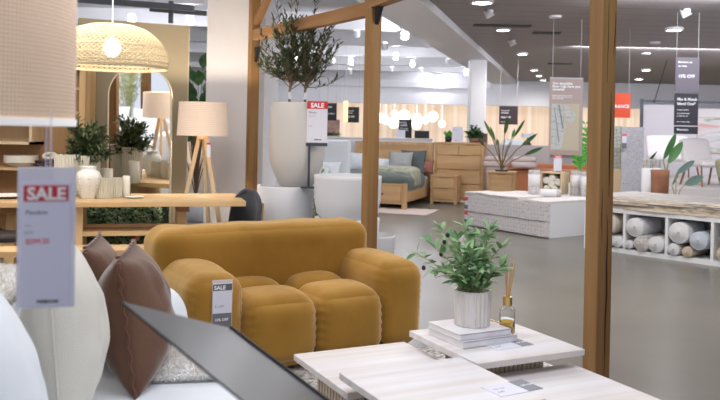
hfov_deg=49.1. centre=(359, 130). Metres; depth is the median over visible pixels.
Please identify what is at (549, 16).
ceiling sensor
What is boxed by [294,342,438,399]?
coffee table
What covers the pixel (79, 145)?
plant
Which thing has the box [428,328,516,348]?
book
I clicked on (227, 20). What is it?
wall column
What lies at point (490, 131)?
spiky plant
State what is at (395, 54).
track spotlight
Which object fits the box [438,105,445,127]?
globe pendant
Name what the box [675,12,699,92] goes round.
hanging sign
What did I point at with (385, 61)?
trim
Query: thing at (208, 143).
price tag
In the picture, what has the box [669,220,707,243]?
rolled rug
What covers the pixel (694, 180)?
plant
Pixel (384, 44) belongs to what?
track spotlight
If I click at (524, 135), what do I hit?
table lamp
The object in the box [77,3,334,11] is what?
ceiling
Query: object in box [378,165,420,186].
striped throw
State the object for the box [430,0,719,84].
ceiling
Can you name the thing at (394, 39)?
trim
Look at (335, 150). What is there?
upholstered bed
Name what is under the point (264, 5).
brace
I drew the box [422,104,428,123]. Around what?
globe pendant
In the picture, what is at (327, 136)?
trim
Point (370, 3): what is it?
timber beam
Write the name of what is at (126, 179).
bottle vase
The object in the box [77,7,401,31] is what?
trim
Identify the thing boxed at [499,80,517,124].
hanging sign
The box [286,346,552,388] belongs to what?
woven rug
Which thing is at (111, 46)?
pendant lamp
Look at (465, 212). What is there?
price tag
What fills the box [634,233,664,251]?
rolled rug
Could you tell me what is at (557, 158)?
sale sign
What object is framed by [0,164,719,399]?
floor
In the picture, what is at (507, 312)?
bottle
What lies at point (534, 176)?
jar
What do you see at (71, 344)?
cushion
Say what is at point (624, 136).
price tag
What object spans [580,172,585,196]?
rolled rug
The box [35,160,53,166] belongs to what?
patterned box
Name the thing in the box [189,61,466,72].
trim
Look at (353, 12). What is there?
timber beam
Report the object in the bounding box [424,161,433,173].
bed pillow
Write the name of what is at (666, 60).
cable
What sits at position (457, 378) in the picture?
coffee table
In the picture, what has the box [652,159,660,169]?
rolled rug
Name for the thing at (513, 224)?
drawer
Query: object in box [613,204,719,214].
sample
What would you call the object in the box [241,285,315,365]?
seat cushion
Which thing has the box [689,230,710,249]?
rolled rug
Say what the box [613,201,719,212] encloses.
sample
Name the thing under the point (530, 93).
wall
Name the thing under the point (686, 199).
sample
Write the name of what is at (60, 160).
ribbed pot
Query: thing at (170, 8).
gantry
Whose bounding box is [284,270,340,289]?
seat cushion
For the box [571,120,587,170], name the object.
plant
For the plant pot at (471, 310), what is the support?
on the book at (446, 327)
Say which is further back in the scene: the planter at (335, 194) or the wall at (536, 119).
the wall at (536, 119)
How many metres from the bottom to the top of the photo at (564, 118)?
0.768 m
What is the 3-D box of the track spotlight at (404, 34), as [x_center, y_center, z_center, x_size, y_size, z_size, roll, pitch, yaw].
[0.896,-1.920,15.738,0.165,0.225,0.218,1,0,0]
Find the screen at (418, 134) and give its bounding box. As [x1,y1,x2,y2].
[415,131,428,138]
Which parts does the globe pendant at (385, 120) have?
globe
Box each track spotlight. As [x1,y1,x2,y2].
[128,13,136,21]
[186,15,194,23]
[348,58,353,64]
[354,30,359,37]
[382,42,387,49]
[393,52,398,59]
[401,29,408,39]
[410,60,414,66]
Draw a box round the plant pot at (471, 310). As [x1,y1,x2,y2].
[454,286,491,328]
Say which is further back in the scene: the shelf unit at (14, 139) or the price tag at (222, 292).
the shelf unit at (14, 139)
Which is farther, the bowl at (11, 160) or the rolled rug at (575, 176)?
the rolled rug at (575, 176)
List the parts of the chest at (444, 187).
drawer, drawer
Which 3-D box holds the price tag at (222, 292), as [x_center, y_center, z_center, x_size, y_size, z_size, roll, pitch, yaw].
[-0.804,1.018,4.596,0.120,0.295,0.007,1,0,-24]
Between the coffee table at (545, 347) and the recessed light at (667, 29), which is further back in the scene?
the recessed light at (667, 29)
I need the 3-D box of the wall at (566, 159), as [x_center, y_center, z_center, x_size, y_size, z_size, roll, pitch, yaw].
[5.667,1.119,22.050,4.271,1.000,0.300,1,0,0]
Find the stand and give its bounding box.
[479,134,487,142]
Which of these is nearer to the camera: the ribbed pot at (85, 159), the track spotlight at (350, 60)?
the ribbed pot at (85, 159)
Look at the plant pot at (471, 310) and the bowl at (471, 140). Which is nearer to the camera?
the plant pot at (471, 310)
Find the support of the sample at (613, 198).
on the sample at (652, 203)
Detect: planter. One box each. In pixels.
[86,207,162,244]
[257,183,312,220]
[268,102,324,186]
[314,173,381,220]
[314,216,379,247]
[377,232,394,252]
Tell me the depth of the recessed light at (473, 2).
11.19 m
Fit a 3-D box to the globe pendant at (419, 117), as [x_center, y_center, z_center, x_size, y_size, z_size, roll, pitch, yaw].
[2.211,-0.655,30.500,0.418,0.838,0.418,1,0,0]
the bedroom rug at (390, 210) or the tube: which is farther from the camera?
the tube
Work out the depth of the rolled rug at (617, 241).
10.11 m
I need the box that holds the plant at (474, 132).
[463,124,484,137]
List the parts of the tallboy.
drawer, drawer, drawer, drawer, drawer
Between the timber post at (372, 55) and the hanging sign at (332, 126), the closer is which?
the timber post at (372, 55)
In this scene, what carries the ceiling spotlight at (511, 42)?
attached to the ceiling at (639, 22)
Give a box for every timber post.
[245,0,261,190]
[361,6,383,248]
[582,0,616,378]
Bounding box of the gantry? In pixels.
[77,0,206,22]
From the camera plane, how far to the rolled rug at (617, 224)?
10.20 m
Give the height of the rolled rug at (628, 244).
0.111 m
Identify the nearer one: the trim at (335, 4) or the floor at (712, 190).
the trim at (335, 4)
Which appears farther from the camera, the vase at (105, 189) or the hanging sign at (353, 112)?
the hanging sign at (353, 112)
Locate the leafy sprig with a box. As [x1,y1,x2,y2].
[327,132,339,135]
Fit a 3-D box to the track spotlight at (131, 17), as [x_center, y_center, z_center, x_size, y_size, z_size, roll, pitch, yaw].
[-4.151,-2.033,14.357,0.150,0.205,0.198,1,0,0]
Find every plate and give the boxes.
[0,193,16,197]
[124,196,143,197]
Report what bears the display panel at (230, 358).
on the floor at (665, 318)
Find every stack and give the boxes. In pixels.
[465,191,542,198]
[465,191,585,203]
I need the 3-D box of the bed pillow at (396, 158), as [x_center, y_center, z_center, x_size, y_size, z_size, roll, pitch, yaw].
[0.863,0.675,16.828,0.540,0.446,0.203,1,0,18]
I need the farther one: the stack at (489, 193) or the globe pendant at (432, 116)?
the globe pendant at (432, 116)
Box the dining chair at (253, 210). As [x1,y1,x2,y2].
[228,189,263,221]
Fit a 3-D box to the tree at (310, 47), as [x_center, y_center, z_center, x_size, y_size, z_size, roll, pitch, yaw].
[-0.616,-0.883,8.970,0.928,1.301,0.831,1,0,-30]
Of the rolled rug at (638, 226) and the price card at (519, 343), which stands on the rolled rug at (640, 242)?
the rolled rug at (638, 226)
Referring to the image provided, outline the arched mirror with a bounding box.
[107,66,171,222]
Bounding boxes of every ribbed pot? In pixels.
[54,154,78,194]
[78,155,100,194]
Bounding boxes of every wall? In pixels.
[187,100,639,163]
[191,67,719,108]
[486,144,549,190]
[550,155,586,163]
[695,108,719,174]
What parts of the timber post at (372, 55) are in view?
steel bracket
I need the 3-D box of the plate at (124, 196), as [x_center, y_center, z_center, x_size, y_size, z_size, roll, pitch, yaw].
[-2.331,0.687,8.129,0.200,0.017,0.200,1,0,0]
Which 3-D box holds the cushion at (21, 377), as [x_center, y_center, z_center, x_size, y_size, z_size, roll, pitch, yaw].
[-1.029,0.726,2.188,0.313,0.596,0.551,1,0,-18]
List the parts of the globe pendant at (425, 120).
globe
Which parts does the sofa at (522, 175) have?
backrest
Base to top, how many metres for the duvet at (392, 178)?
0.408 m
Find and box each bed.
[313,140,350,211]
[355,141,433,209]
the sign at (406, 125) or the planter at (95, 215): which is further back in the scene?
the sign at (406, 125)
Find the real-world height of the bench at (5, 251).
0.462 m
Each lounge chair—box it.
[646,135,698,177]
[679,138,715,186]
[715,159,719,185]
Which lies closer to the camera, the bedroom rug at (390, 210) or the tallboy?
the bedroom rug at (390, 210)
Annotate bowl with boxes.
[3,155,38,166]
[469,138,479,142]
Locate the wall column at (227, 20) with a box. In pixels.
[203,0,279,222]
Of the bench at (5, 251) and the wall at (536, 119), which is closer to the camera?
the bench at (5, 251)
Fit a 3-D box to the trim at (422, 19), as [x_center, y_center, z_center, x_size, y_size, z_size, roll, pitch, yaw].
[0.553,-2.054,11.300,0.849,0.590,36.103,1,0,15]
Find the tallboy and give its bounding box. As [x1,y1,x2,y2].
[434,142,486,200]
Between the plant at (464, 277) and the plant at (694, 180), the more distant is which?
the plant at (694, 180)
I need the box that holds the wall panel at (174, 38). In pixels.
[77,18,188,222]
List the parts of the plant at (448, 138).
pot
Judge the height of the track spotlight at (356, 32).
0.174 m
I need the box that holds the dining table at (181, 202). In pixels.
[0,193,245,264]
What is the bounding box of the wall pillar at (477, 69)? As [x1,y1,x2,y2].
[467,60,486,141]
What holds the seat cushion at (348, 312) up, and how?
on the sofa at (300, 285)
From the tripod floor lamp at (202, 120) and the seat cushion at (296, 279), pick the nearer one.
the seat cushion at (296, 279)
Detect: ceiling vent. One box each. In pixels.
[473,24,531,27]
[532,31,560,34]
[548,63,572,64]
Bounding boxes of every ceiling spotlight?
[483,10,494,18]
[508,40,516,46]
[679,8,691,17]
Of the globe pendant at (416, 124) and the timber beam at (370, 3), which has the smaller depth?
the timber beam at (370, 3)
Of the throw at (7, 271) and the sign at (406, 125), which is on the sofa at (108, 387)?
the throw at (7, 271)
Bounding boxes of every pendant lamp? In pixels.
[0,0,76,125]
[76,0,168,72]
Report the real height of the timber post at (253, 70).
3.600 m
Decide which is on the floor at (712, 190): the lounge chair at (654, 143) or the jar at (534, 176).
the lounge chair at (654, 143)
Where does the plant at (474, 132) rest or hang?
in the bowl at (471, 140)
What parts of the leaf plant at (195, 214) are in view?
pot, stem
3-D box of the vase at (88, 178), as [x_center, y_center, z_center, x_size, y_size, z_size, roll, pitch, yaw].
[-2.747,0.525,7.968,0.252,0.325,0.252,1,0,0]
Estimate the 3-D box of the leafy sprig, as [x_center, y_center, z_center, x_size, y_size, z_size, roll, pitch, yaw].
[-0.678,0.069,17.900,0.587,0.116,0.242,1,0,0]
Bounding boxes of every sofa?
[11,288,237,399]
[143,217,420,365]
[507,163,586,190]
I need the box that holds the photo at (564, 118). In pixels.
[550,104,579,150]
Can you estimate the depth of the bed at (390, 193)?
17.05 m
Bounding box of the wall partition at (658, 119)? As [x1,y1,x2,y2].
[643,103,695,174]
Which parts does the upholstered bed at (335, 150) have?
headboard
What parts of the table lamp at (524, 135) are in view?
lamp shade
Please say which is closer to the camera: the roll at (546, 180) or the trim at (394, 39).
the roll at (546, 180)
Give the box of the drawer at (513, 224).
[468,211,549,236]
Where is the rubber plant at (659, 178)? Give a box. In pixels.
[651,133,682,193]
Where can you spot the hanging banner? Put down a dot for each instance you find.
(566, 94)
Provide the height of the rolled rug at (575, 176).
0.390 m
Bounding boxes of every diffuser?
[473,2,490,4]
[499,263,515,332]
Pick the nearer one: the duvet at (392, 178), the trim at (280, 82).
the duvet at (392, 178)
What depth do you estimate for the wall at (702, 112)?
21.30 m
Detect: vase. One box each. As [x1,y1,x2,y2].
[76,166,101,198]
[95,177,113,198]
[109,177,122,197]
[122,176,129,196]
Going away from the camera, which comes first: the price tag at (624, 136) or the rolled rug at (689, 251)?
the rolled rug at (689, 251)
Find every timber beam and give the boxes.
[253,2,366,40]
[365,0,402,7]
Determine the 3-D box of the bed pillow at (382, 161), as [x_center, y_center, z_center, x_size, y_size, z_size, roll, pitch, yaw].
[0.480,0.754,17.175,0.600,0.312,0.226,1,0,18]
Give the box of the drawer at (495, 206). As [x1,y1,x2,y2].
[465,195,550,221]
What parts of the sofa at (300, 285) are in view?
arm, backrest, arm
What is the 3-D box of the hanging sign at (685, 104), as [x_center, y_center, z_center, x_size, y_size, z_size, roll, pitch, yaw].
[4.966,-0.327,11.999,0.358,0.502,0.027,1,0,0]
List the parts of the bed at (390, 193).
drawer, footboard, leg, rail, mattress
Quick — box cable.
[654,60,666,102]
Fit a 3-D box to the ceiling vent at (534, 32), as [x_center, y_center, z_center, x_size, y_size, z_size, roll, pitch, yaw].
[3.478,-1.813,14.695,0.500,0.030,0.220,1,0,0]
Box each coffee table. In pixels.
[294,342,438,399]
[339,357,545,399]
[409,321,584,373]
[496,363,659,399]
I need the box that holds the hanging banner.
[548,23,582,154]
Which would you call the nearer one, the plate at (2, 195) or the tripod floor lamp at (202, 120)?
the plate at (2, 195)
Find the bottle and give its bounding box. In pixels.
[499,305,514,332]
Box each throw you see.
[0,262,15,304]
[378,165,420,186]
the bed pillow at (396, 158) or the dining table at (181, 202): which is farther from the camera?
the bed pillow at (396, 158)
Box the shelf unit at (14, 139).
[0,60,96,245]
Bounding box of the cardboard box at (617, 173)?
[613,169,620,192]
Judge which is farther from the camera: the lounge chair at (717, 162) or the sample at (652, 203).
the lounge chair at (717, 162)
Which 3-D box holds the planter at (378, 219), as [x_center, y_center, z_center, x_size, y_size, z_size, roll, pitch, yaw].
[-0.146,1.220,8.550,0.710,0.554,0.710,1,0,0]
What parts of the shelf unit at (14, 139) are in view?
shelf, panel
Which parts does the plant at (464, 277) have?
stem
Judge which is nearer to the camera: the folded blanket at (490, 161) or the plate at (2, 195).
the plate at (2, 195)
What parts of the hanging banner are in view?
rail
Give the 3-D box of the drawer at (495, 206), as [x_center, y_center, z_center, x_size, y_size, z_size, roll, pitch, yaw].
[2.218,1.174,12.047,0.086,0.268,1.719,1,0,-35]
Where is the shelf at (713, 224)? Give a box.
[584,205,719,266]
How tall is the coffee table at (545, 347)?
0.455 m
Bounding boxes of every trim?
[76,53,463,66]
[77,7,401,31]
[77,25,424,46]
[77,42,448,57]
[134,0,359,8]
[186,26,189,182]
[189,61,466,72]
[190,79,489,88]
[327,136,432,139]
[357,0,516,83]
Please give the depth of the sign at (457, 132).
16.94 m
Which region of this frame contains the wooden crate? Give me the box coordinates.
[540,171,568,194]
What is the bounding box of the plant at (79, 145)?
[57,114,114,164]
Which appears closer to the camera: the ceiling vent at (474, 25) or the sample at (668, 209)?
the sample at (668, 209)
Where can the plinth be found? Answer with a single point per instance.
(566, 219)
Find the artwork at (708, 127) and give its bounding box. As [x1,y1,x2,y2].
[696,117,719,152]
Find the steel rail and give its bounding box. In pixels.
[640,99,719,126]
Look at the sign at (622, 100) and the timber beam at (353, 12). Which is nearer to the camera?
the timber beam at (353, 12)
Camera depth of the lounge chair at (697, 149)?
15.83 m
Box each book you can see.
[428,319,510,340]
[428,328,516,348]
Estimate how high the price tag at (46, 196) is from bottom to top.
0.388 m
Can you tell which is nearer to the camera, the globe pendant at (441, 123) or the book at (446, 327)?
the book at (446, 327)
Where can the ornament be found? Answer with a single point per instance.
(51, 154)
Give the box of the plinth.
[469,201,585,237]
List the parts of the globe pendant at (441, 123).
globe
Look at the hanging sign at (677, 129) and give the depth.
11.99 m
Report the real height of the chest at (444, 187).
0.600 m
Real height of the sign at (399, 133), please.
0.181 m
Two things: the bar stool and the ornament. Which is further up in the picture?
the ornament
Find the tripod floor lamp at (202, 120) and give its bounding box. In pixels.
[177,101,227,222]
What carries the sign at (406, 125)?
on the trim at (327, 136)
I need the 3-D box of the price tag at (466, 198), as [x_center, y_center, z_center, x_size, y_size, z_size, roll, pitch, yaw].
[1.712,1.161,12.684,0.006,0.190,0.075,1,0,-35]
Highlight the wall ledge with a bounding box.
[276,138,431,182]
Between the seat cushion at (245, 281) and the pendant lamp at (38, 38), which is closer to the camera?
the pendant lamp at (38, 38)
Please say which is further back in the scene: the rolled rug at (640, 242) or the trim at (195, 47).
the trim at (195, 47)
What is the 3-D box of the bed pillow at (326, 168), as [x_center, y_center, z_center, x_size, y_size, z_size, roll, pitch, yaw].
[-0.736,0.708,12.721,0.460,0.258,0.275,1,0,12]
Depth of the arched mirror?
9.16 m
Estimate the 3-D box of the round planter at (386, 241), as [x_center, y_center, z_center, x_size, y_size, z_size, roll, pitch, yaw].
[0.161,1.354,9.100,0.490,0.300,0.490,1,0,0]
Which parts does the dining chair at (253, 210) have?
leg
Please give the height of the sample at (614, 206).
0.034 m
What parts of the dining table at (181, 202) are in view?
panel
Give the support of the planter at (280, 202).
on the floor at (665, 318)
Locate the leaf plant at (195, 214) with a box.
[186,53,206,221]
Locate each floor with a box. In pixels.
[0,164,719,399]
[669,174,719,197]
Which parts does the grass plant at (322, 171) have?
stem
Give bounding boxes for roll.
[543,176,549,183]
[548,181,555,187]
[549,174,559,180]
[555,178,559,185]
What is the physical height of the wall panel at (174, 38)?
2.800 m
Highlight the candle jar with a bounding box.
[100,168,112,176]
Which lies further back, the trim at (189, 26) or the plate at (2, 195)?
the trim at (189, 26)
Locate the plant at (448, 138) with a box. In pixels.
[444,130,451,141]
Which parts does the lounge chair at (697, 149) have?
backrest, seat, leg, leg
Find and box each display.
[614,126,620,169]
[620,127,643,191]
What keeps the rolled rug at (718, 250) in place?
on the shelf at (713, 224)
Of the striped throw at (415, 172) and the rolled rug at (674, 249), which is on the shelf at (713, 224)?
the rolled rug at (674, 249)
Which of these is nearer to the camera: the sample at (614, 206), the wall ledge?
the sample at (614, 206)
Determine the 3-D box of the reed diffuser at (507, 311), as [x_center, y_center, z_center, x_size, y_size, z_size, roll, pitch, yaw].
[0.776,0.875,4.137,0.081,0.371,0.081,1,0,0]
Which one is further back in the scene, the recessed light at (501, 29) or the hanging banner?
the recessed light at (501, 29)
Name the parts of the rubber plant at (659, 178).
pot, stem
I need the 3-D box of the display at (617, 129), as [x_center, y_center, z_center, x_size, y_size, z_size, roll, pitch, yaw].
[4.157,0.757,12.959,0.221,1.661,0.120,1,0,8]
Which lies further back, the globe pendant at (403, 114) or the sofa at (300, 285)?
the globe pendant at (403, 114)
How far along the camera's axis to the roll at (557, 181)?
12.71 m
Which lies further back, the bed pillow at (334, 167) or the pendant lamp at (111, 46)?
the bed pillow at (334, 167)
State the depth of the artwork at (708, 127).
21.26 m
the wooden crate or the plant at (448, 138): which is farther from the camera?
the plant at (448, 138)
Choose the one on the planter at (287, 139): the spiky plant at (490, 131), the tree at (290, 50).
the tree at (290, 50)
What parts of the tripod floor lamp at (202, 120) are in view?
leg, lamp shade, leg, leg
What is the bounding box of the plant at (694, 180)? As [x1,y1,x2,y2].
[672,160,703,194]
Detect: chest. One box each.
[430,174,460,204]
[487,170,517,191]
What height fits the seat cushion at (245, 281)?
0.389 m
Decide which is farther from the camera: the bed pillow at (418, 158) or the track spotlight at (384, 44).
the track spotlight at (384, 44)
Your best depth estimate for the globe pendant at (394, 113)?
29.42 m
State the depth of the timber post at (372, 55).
7.55 m
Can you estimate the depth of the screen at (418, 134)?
17.89 m
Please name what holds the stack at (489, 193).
on the stack at (564, 198)
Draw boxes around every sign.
[300,101,327,188]
[320,56,340,136]
[327,49,337,120]
[345,48,359,122]
[396,130,404,137]
[399,119,411,137]
[452,127,462,141]
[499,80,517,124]
[553,155,561,171]
[615,54,630,117]
[674,92,697,125]
[674,126,697,133]
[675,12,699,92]
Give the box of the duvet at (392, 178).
[350,170,424,190]
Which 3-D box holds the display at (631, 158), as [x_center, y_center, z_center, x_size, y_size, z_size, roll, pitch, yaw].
[4.288,0.768,12.459,0.338,1.645,0.120,1,0,8]
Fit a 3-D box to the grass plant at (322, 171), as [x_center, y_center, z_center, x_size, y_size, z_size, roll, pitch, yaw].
[-0.505,0.792,9.346,0.336,1.296,0.288,1,0,0]
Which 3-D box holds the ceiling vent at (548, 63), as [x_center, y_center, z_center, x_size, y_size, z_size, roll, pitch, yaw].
[5.339,-1.774,21.036,0.620,0.030,0.220,1,0,0]
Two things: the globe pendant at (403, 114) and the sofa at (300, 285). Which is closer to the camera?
the sofa at (300, 285)
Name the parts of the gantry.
rail, rail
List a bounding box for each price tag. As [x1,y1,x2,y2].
[16,167,75,308]
[207,138,210,156]
[212,283,231,327]
[464,211,467,222]
[465,197,467,208]
[622,134,626,147]
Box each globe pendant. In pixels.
[382,103,389,123]
[388,117,398,128]
[391,105,397,116]
[398,110,409,119]
[412,114,421,121]
[412,115,421,129]
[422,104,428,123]
[427,111,437,121]
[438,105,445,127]
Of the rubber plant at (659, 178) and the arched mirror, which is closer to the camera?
the arched mirror
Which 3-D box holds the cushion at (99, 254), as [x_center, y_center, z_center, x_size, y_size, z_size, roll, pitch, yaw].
[-1.190,0.754,3.562,0.289,0.532,0.516,1,0,-10]
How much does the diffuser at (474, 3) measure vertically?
0.025 m
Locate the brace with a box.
[254,0,270,25]
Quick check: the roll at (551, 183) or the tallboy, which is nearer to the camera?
the roll at (551, 183)
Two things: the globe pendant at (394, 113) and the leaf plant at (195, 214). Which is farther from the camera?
the globe pendant at (394, 113)
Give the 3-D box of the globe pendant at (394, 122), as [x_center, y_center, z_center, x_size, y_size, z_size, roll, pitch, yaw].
[1.307,-0.583,30.500,0.434,1.019,0.434,1,0,0]
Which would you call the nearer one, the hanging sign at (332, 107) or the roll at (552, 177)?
the roll at (552, 177)
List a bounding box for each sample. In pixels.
[613,191,719,205]
[613,198,719,207]
[613,199,719,209]
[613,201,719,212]
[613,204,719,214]
[613,205,719,217]
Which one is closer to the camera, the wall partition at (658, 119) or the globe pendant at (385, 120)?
the wall partition at (658, 119)
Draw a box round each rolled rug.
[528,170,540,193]
[539,189,560,196]
[570,171,580,194]
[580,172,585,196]
[612,213,622,232]
[612,235,622,247]
[624,239,634,248]
[626,216,663,236]
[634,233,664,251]
[641,159,651,192]
[648,235,664,252]
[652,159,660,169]
[667,242,690,255]
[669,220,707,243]
[682,246,709,256]
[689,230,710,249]
[716,248,719,259]
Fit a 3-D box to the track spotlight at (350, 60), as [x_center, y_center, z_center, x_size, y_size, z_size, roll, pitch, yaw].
[-0.253,-1.952,22.195,0.150,0.205,0.198,1,0,0]
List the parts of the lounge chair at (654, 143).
seat, backrest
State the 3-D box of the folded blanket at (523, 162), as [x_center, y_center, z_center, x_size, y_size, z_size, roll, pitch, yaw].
[3.417,0.657,16.350,0.518,0.230,0.398,1,0,18]
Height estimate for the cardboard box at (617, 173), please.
0.960 m
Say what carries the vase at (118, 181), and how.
on the dining table at (181, 202)
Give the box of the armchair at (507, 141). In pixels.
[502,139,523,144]
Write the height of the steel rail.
2.495 m
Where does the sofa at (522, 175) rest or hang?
on the floor at (665, 318)
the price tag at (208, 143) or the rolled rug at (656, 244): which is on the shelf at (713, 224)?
the rolled rug at (656, 244)
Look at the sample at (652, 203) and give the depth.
9.63 m
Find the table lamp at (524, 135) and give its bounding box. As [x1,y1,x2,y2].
[521,133,533,144]
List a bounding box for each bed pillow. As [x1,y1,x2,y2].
[319,167,329,173]
[322,162,340,172]
[350,152,361,169]
[379,158,388,164]
[389,151,412,165]
[401,150,426,173]
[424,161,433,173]
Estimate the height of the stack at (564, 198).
0.045 m
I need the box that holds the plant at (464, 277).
[406,217,514,292]
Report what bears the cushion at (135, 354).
on the sofa at (108, 387)
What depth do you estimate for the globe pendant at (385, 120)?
29.39 m
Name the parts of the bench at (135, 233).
seat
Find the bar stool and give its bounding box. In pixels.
[0,230,16,257]
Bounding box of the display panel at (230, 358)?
[120,301,329,399]
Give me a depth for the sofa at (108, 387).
3.12 m
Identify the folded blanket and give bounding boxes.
[483,156,509,166]
[511,156,537,167]
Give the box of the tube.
[343,64,347,121]
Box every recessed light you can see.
[470,0,493,4]
[495,27,510,31]
[516,52,527,54]
[664,27,683,31]
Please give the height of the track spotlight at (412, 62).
0.205 m
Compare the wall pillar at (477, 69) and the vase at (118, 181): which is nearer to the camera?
the vase at (118, 181)
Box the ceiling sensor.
[548,15,561,18]
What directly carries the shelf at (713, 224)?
on the floor at (665, 318)
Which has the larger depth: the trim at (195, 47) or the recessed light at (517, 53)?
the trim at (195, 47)
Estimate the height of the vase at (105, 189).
0.205 m
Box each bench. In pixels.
[0,244,143,256]
[2,227,152,257]
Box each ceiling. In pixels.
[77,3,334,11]
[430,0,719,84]
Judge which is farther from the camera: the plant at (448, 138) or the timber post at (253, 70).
the plant at (448, 138)
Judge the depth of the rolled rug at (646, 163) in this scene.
11.54 m
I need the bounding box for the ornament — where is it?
[42,152,55,159]
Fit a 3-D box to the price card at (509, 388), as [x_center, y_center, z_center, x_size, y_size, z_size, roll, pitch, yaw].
[0.625,1.056,3.236,0.221,0.004,0.130,1,0,-30]
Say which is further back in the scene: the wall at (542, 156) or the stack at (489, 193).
the wall at (542, 156)
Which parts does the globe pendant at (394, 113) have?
globe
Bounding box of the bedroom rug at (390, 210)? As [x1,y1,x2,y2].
[378,206,437,215]
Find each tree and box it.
[254,0,329,101]
[259,0,343,101]
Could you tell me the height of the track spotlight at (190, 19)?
0.205 m
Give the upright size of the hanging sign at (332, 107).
2.061 m
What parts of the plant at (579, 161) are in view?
stem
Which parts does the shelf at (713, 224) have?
panel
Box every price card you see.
[481,379,542,396]
[487,338,533,349]
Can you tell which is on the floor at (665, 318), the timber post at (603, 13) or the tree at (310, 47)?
the timber post at (603, 13)
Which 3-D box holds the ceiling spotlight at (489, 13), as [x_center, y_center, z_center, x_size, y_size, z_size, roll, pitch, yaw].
[1.992,-1.791,12.162,0.196,0.135,0.190,1,0,-20]
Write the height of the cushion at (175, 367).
0.126 m
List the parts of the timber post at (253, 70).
steel bracket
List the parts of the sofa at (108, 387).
backrest, seat, arm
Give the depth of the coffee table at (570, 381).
3.58 m
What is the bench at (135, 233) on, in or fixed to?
on the rug
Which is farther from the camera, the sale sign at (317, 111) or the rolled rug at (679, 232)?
the rolled rug at (679, 232)
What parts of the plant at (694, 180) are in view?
stem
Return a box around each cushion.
[0,293,47,399]
[19,245,109,399]
[81,232,117,281]
[98,239,174,398]
[151,346,214,383]
[235,276,278,287]
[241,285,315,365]
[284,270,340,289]
[299,279,381,351]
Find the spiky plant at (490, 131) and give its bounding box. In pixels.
[478,117,542,171]
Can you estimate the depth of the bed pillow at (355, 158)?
17.16 m
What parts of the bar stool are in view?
seat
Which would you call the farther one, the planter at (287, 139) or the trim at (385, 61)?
the trim at (385, 61)
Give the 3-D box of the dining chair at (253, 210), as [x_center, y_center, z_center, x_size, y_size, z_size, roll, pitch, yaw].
[-1.302,1.045,8.222,0.499,0.857,0.497,1,0,42]
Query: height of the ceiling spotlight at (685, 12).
0.135 m
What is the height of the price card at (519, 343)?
0.004 m
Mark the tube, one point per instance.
(345, 102)
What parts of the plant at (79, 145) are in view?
stem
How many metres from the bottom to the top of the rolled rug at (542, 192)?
0.126 m
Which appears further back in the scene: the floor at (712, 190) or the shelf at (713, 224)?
the floor at (712, 190)

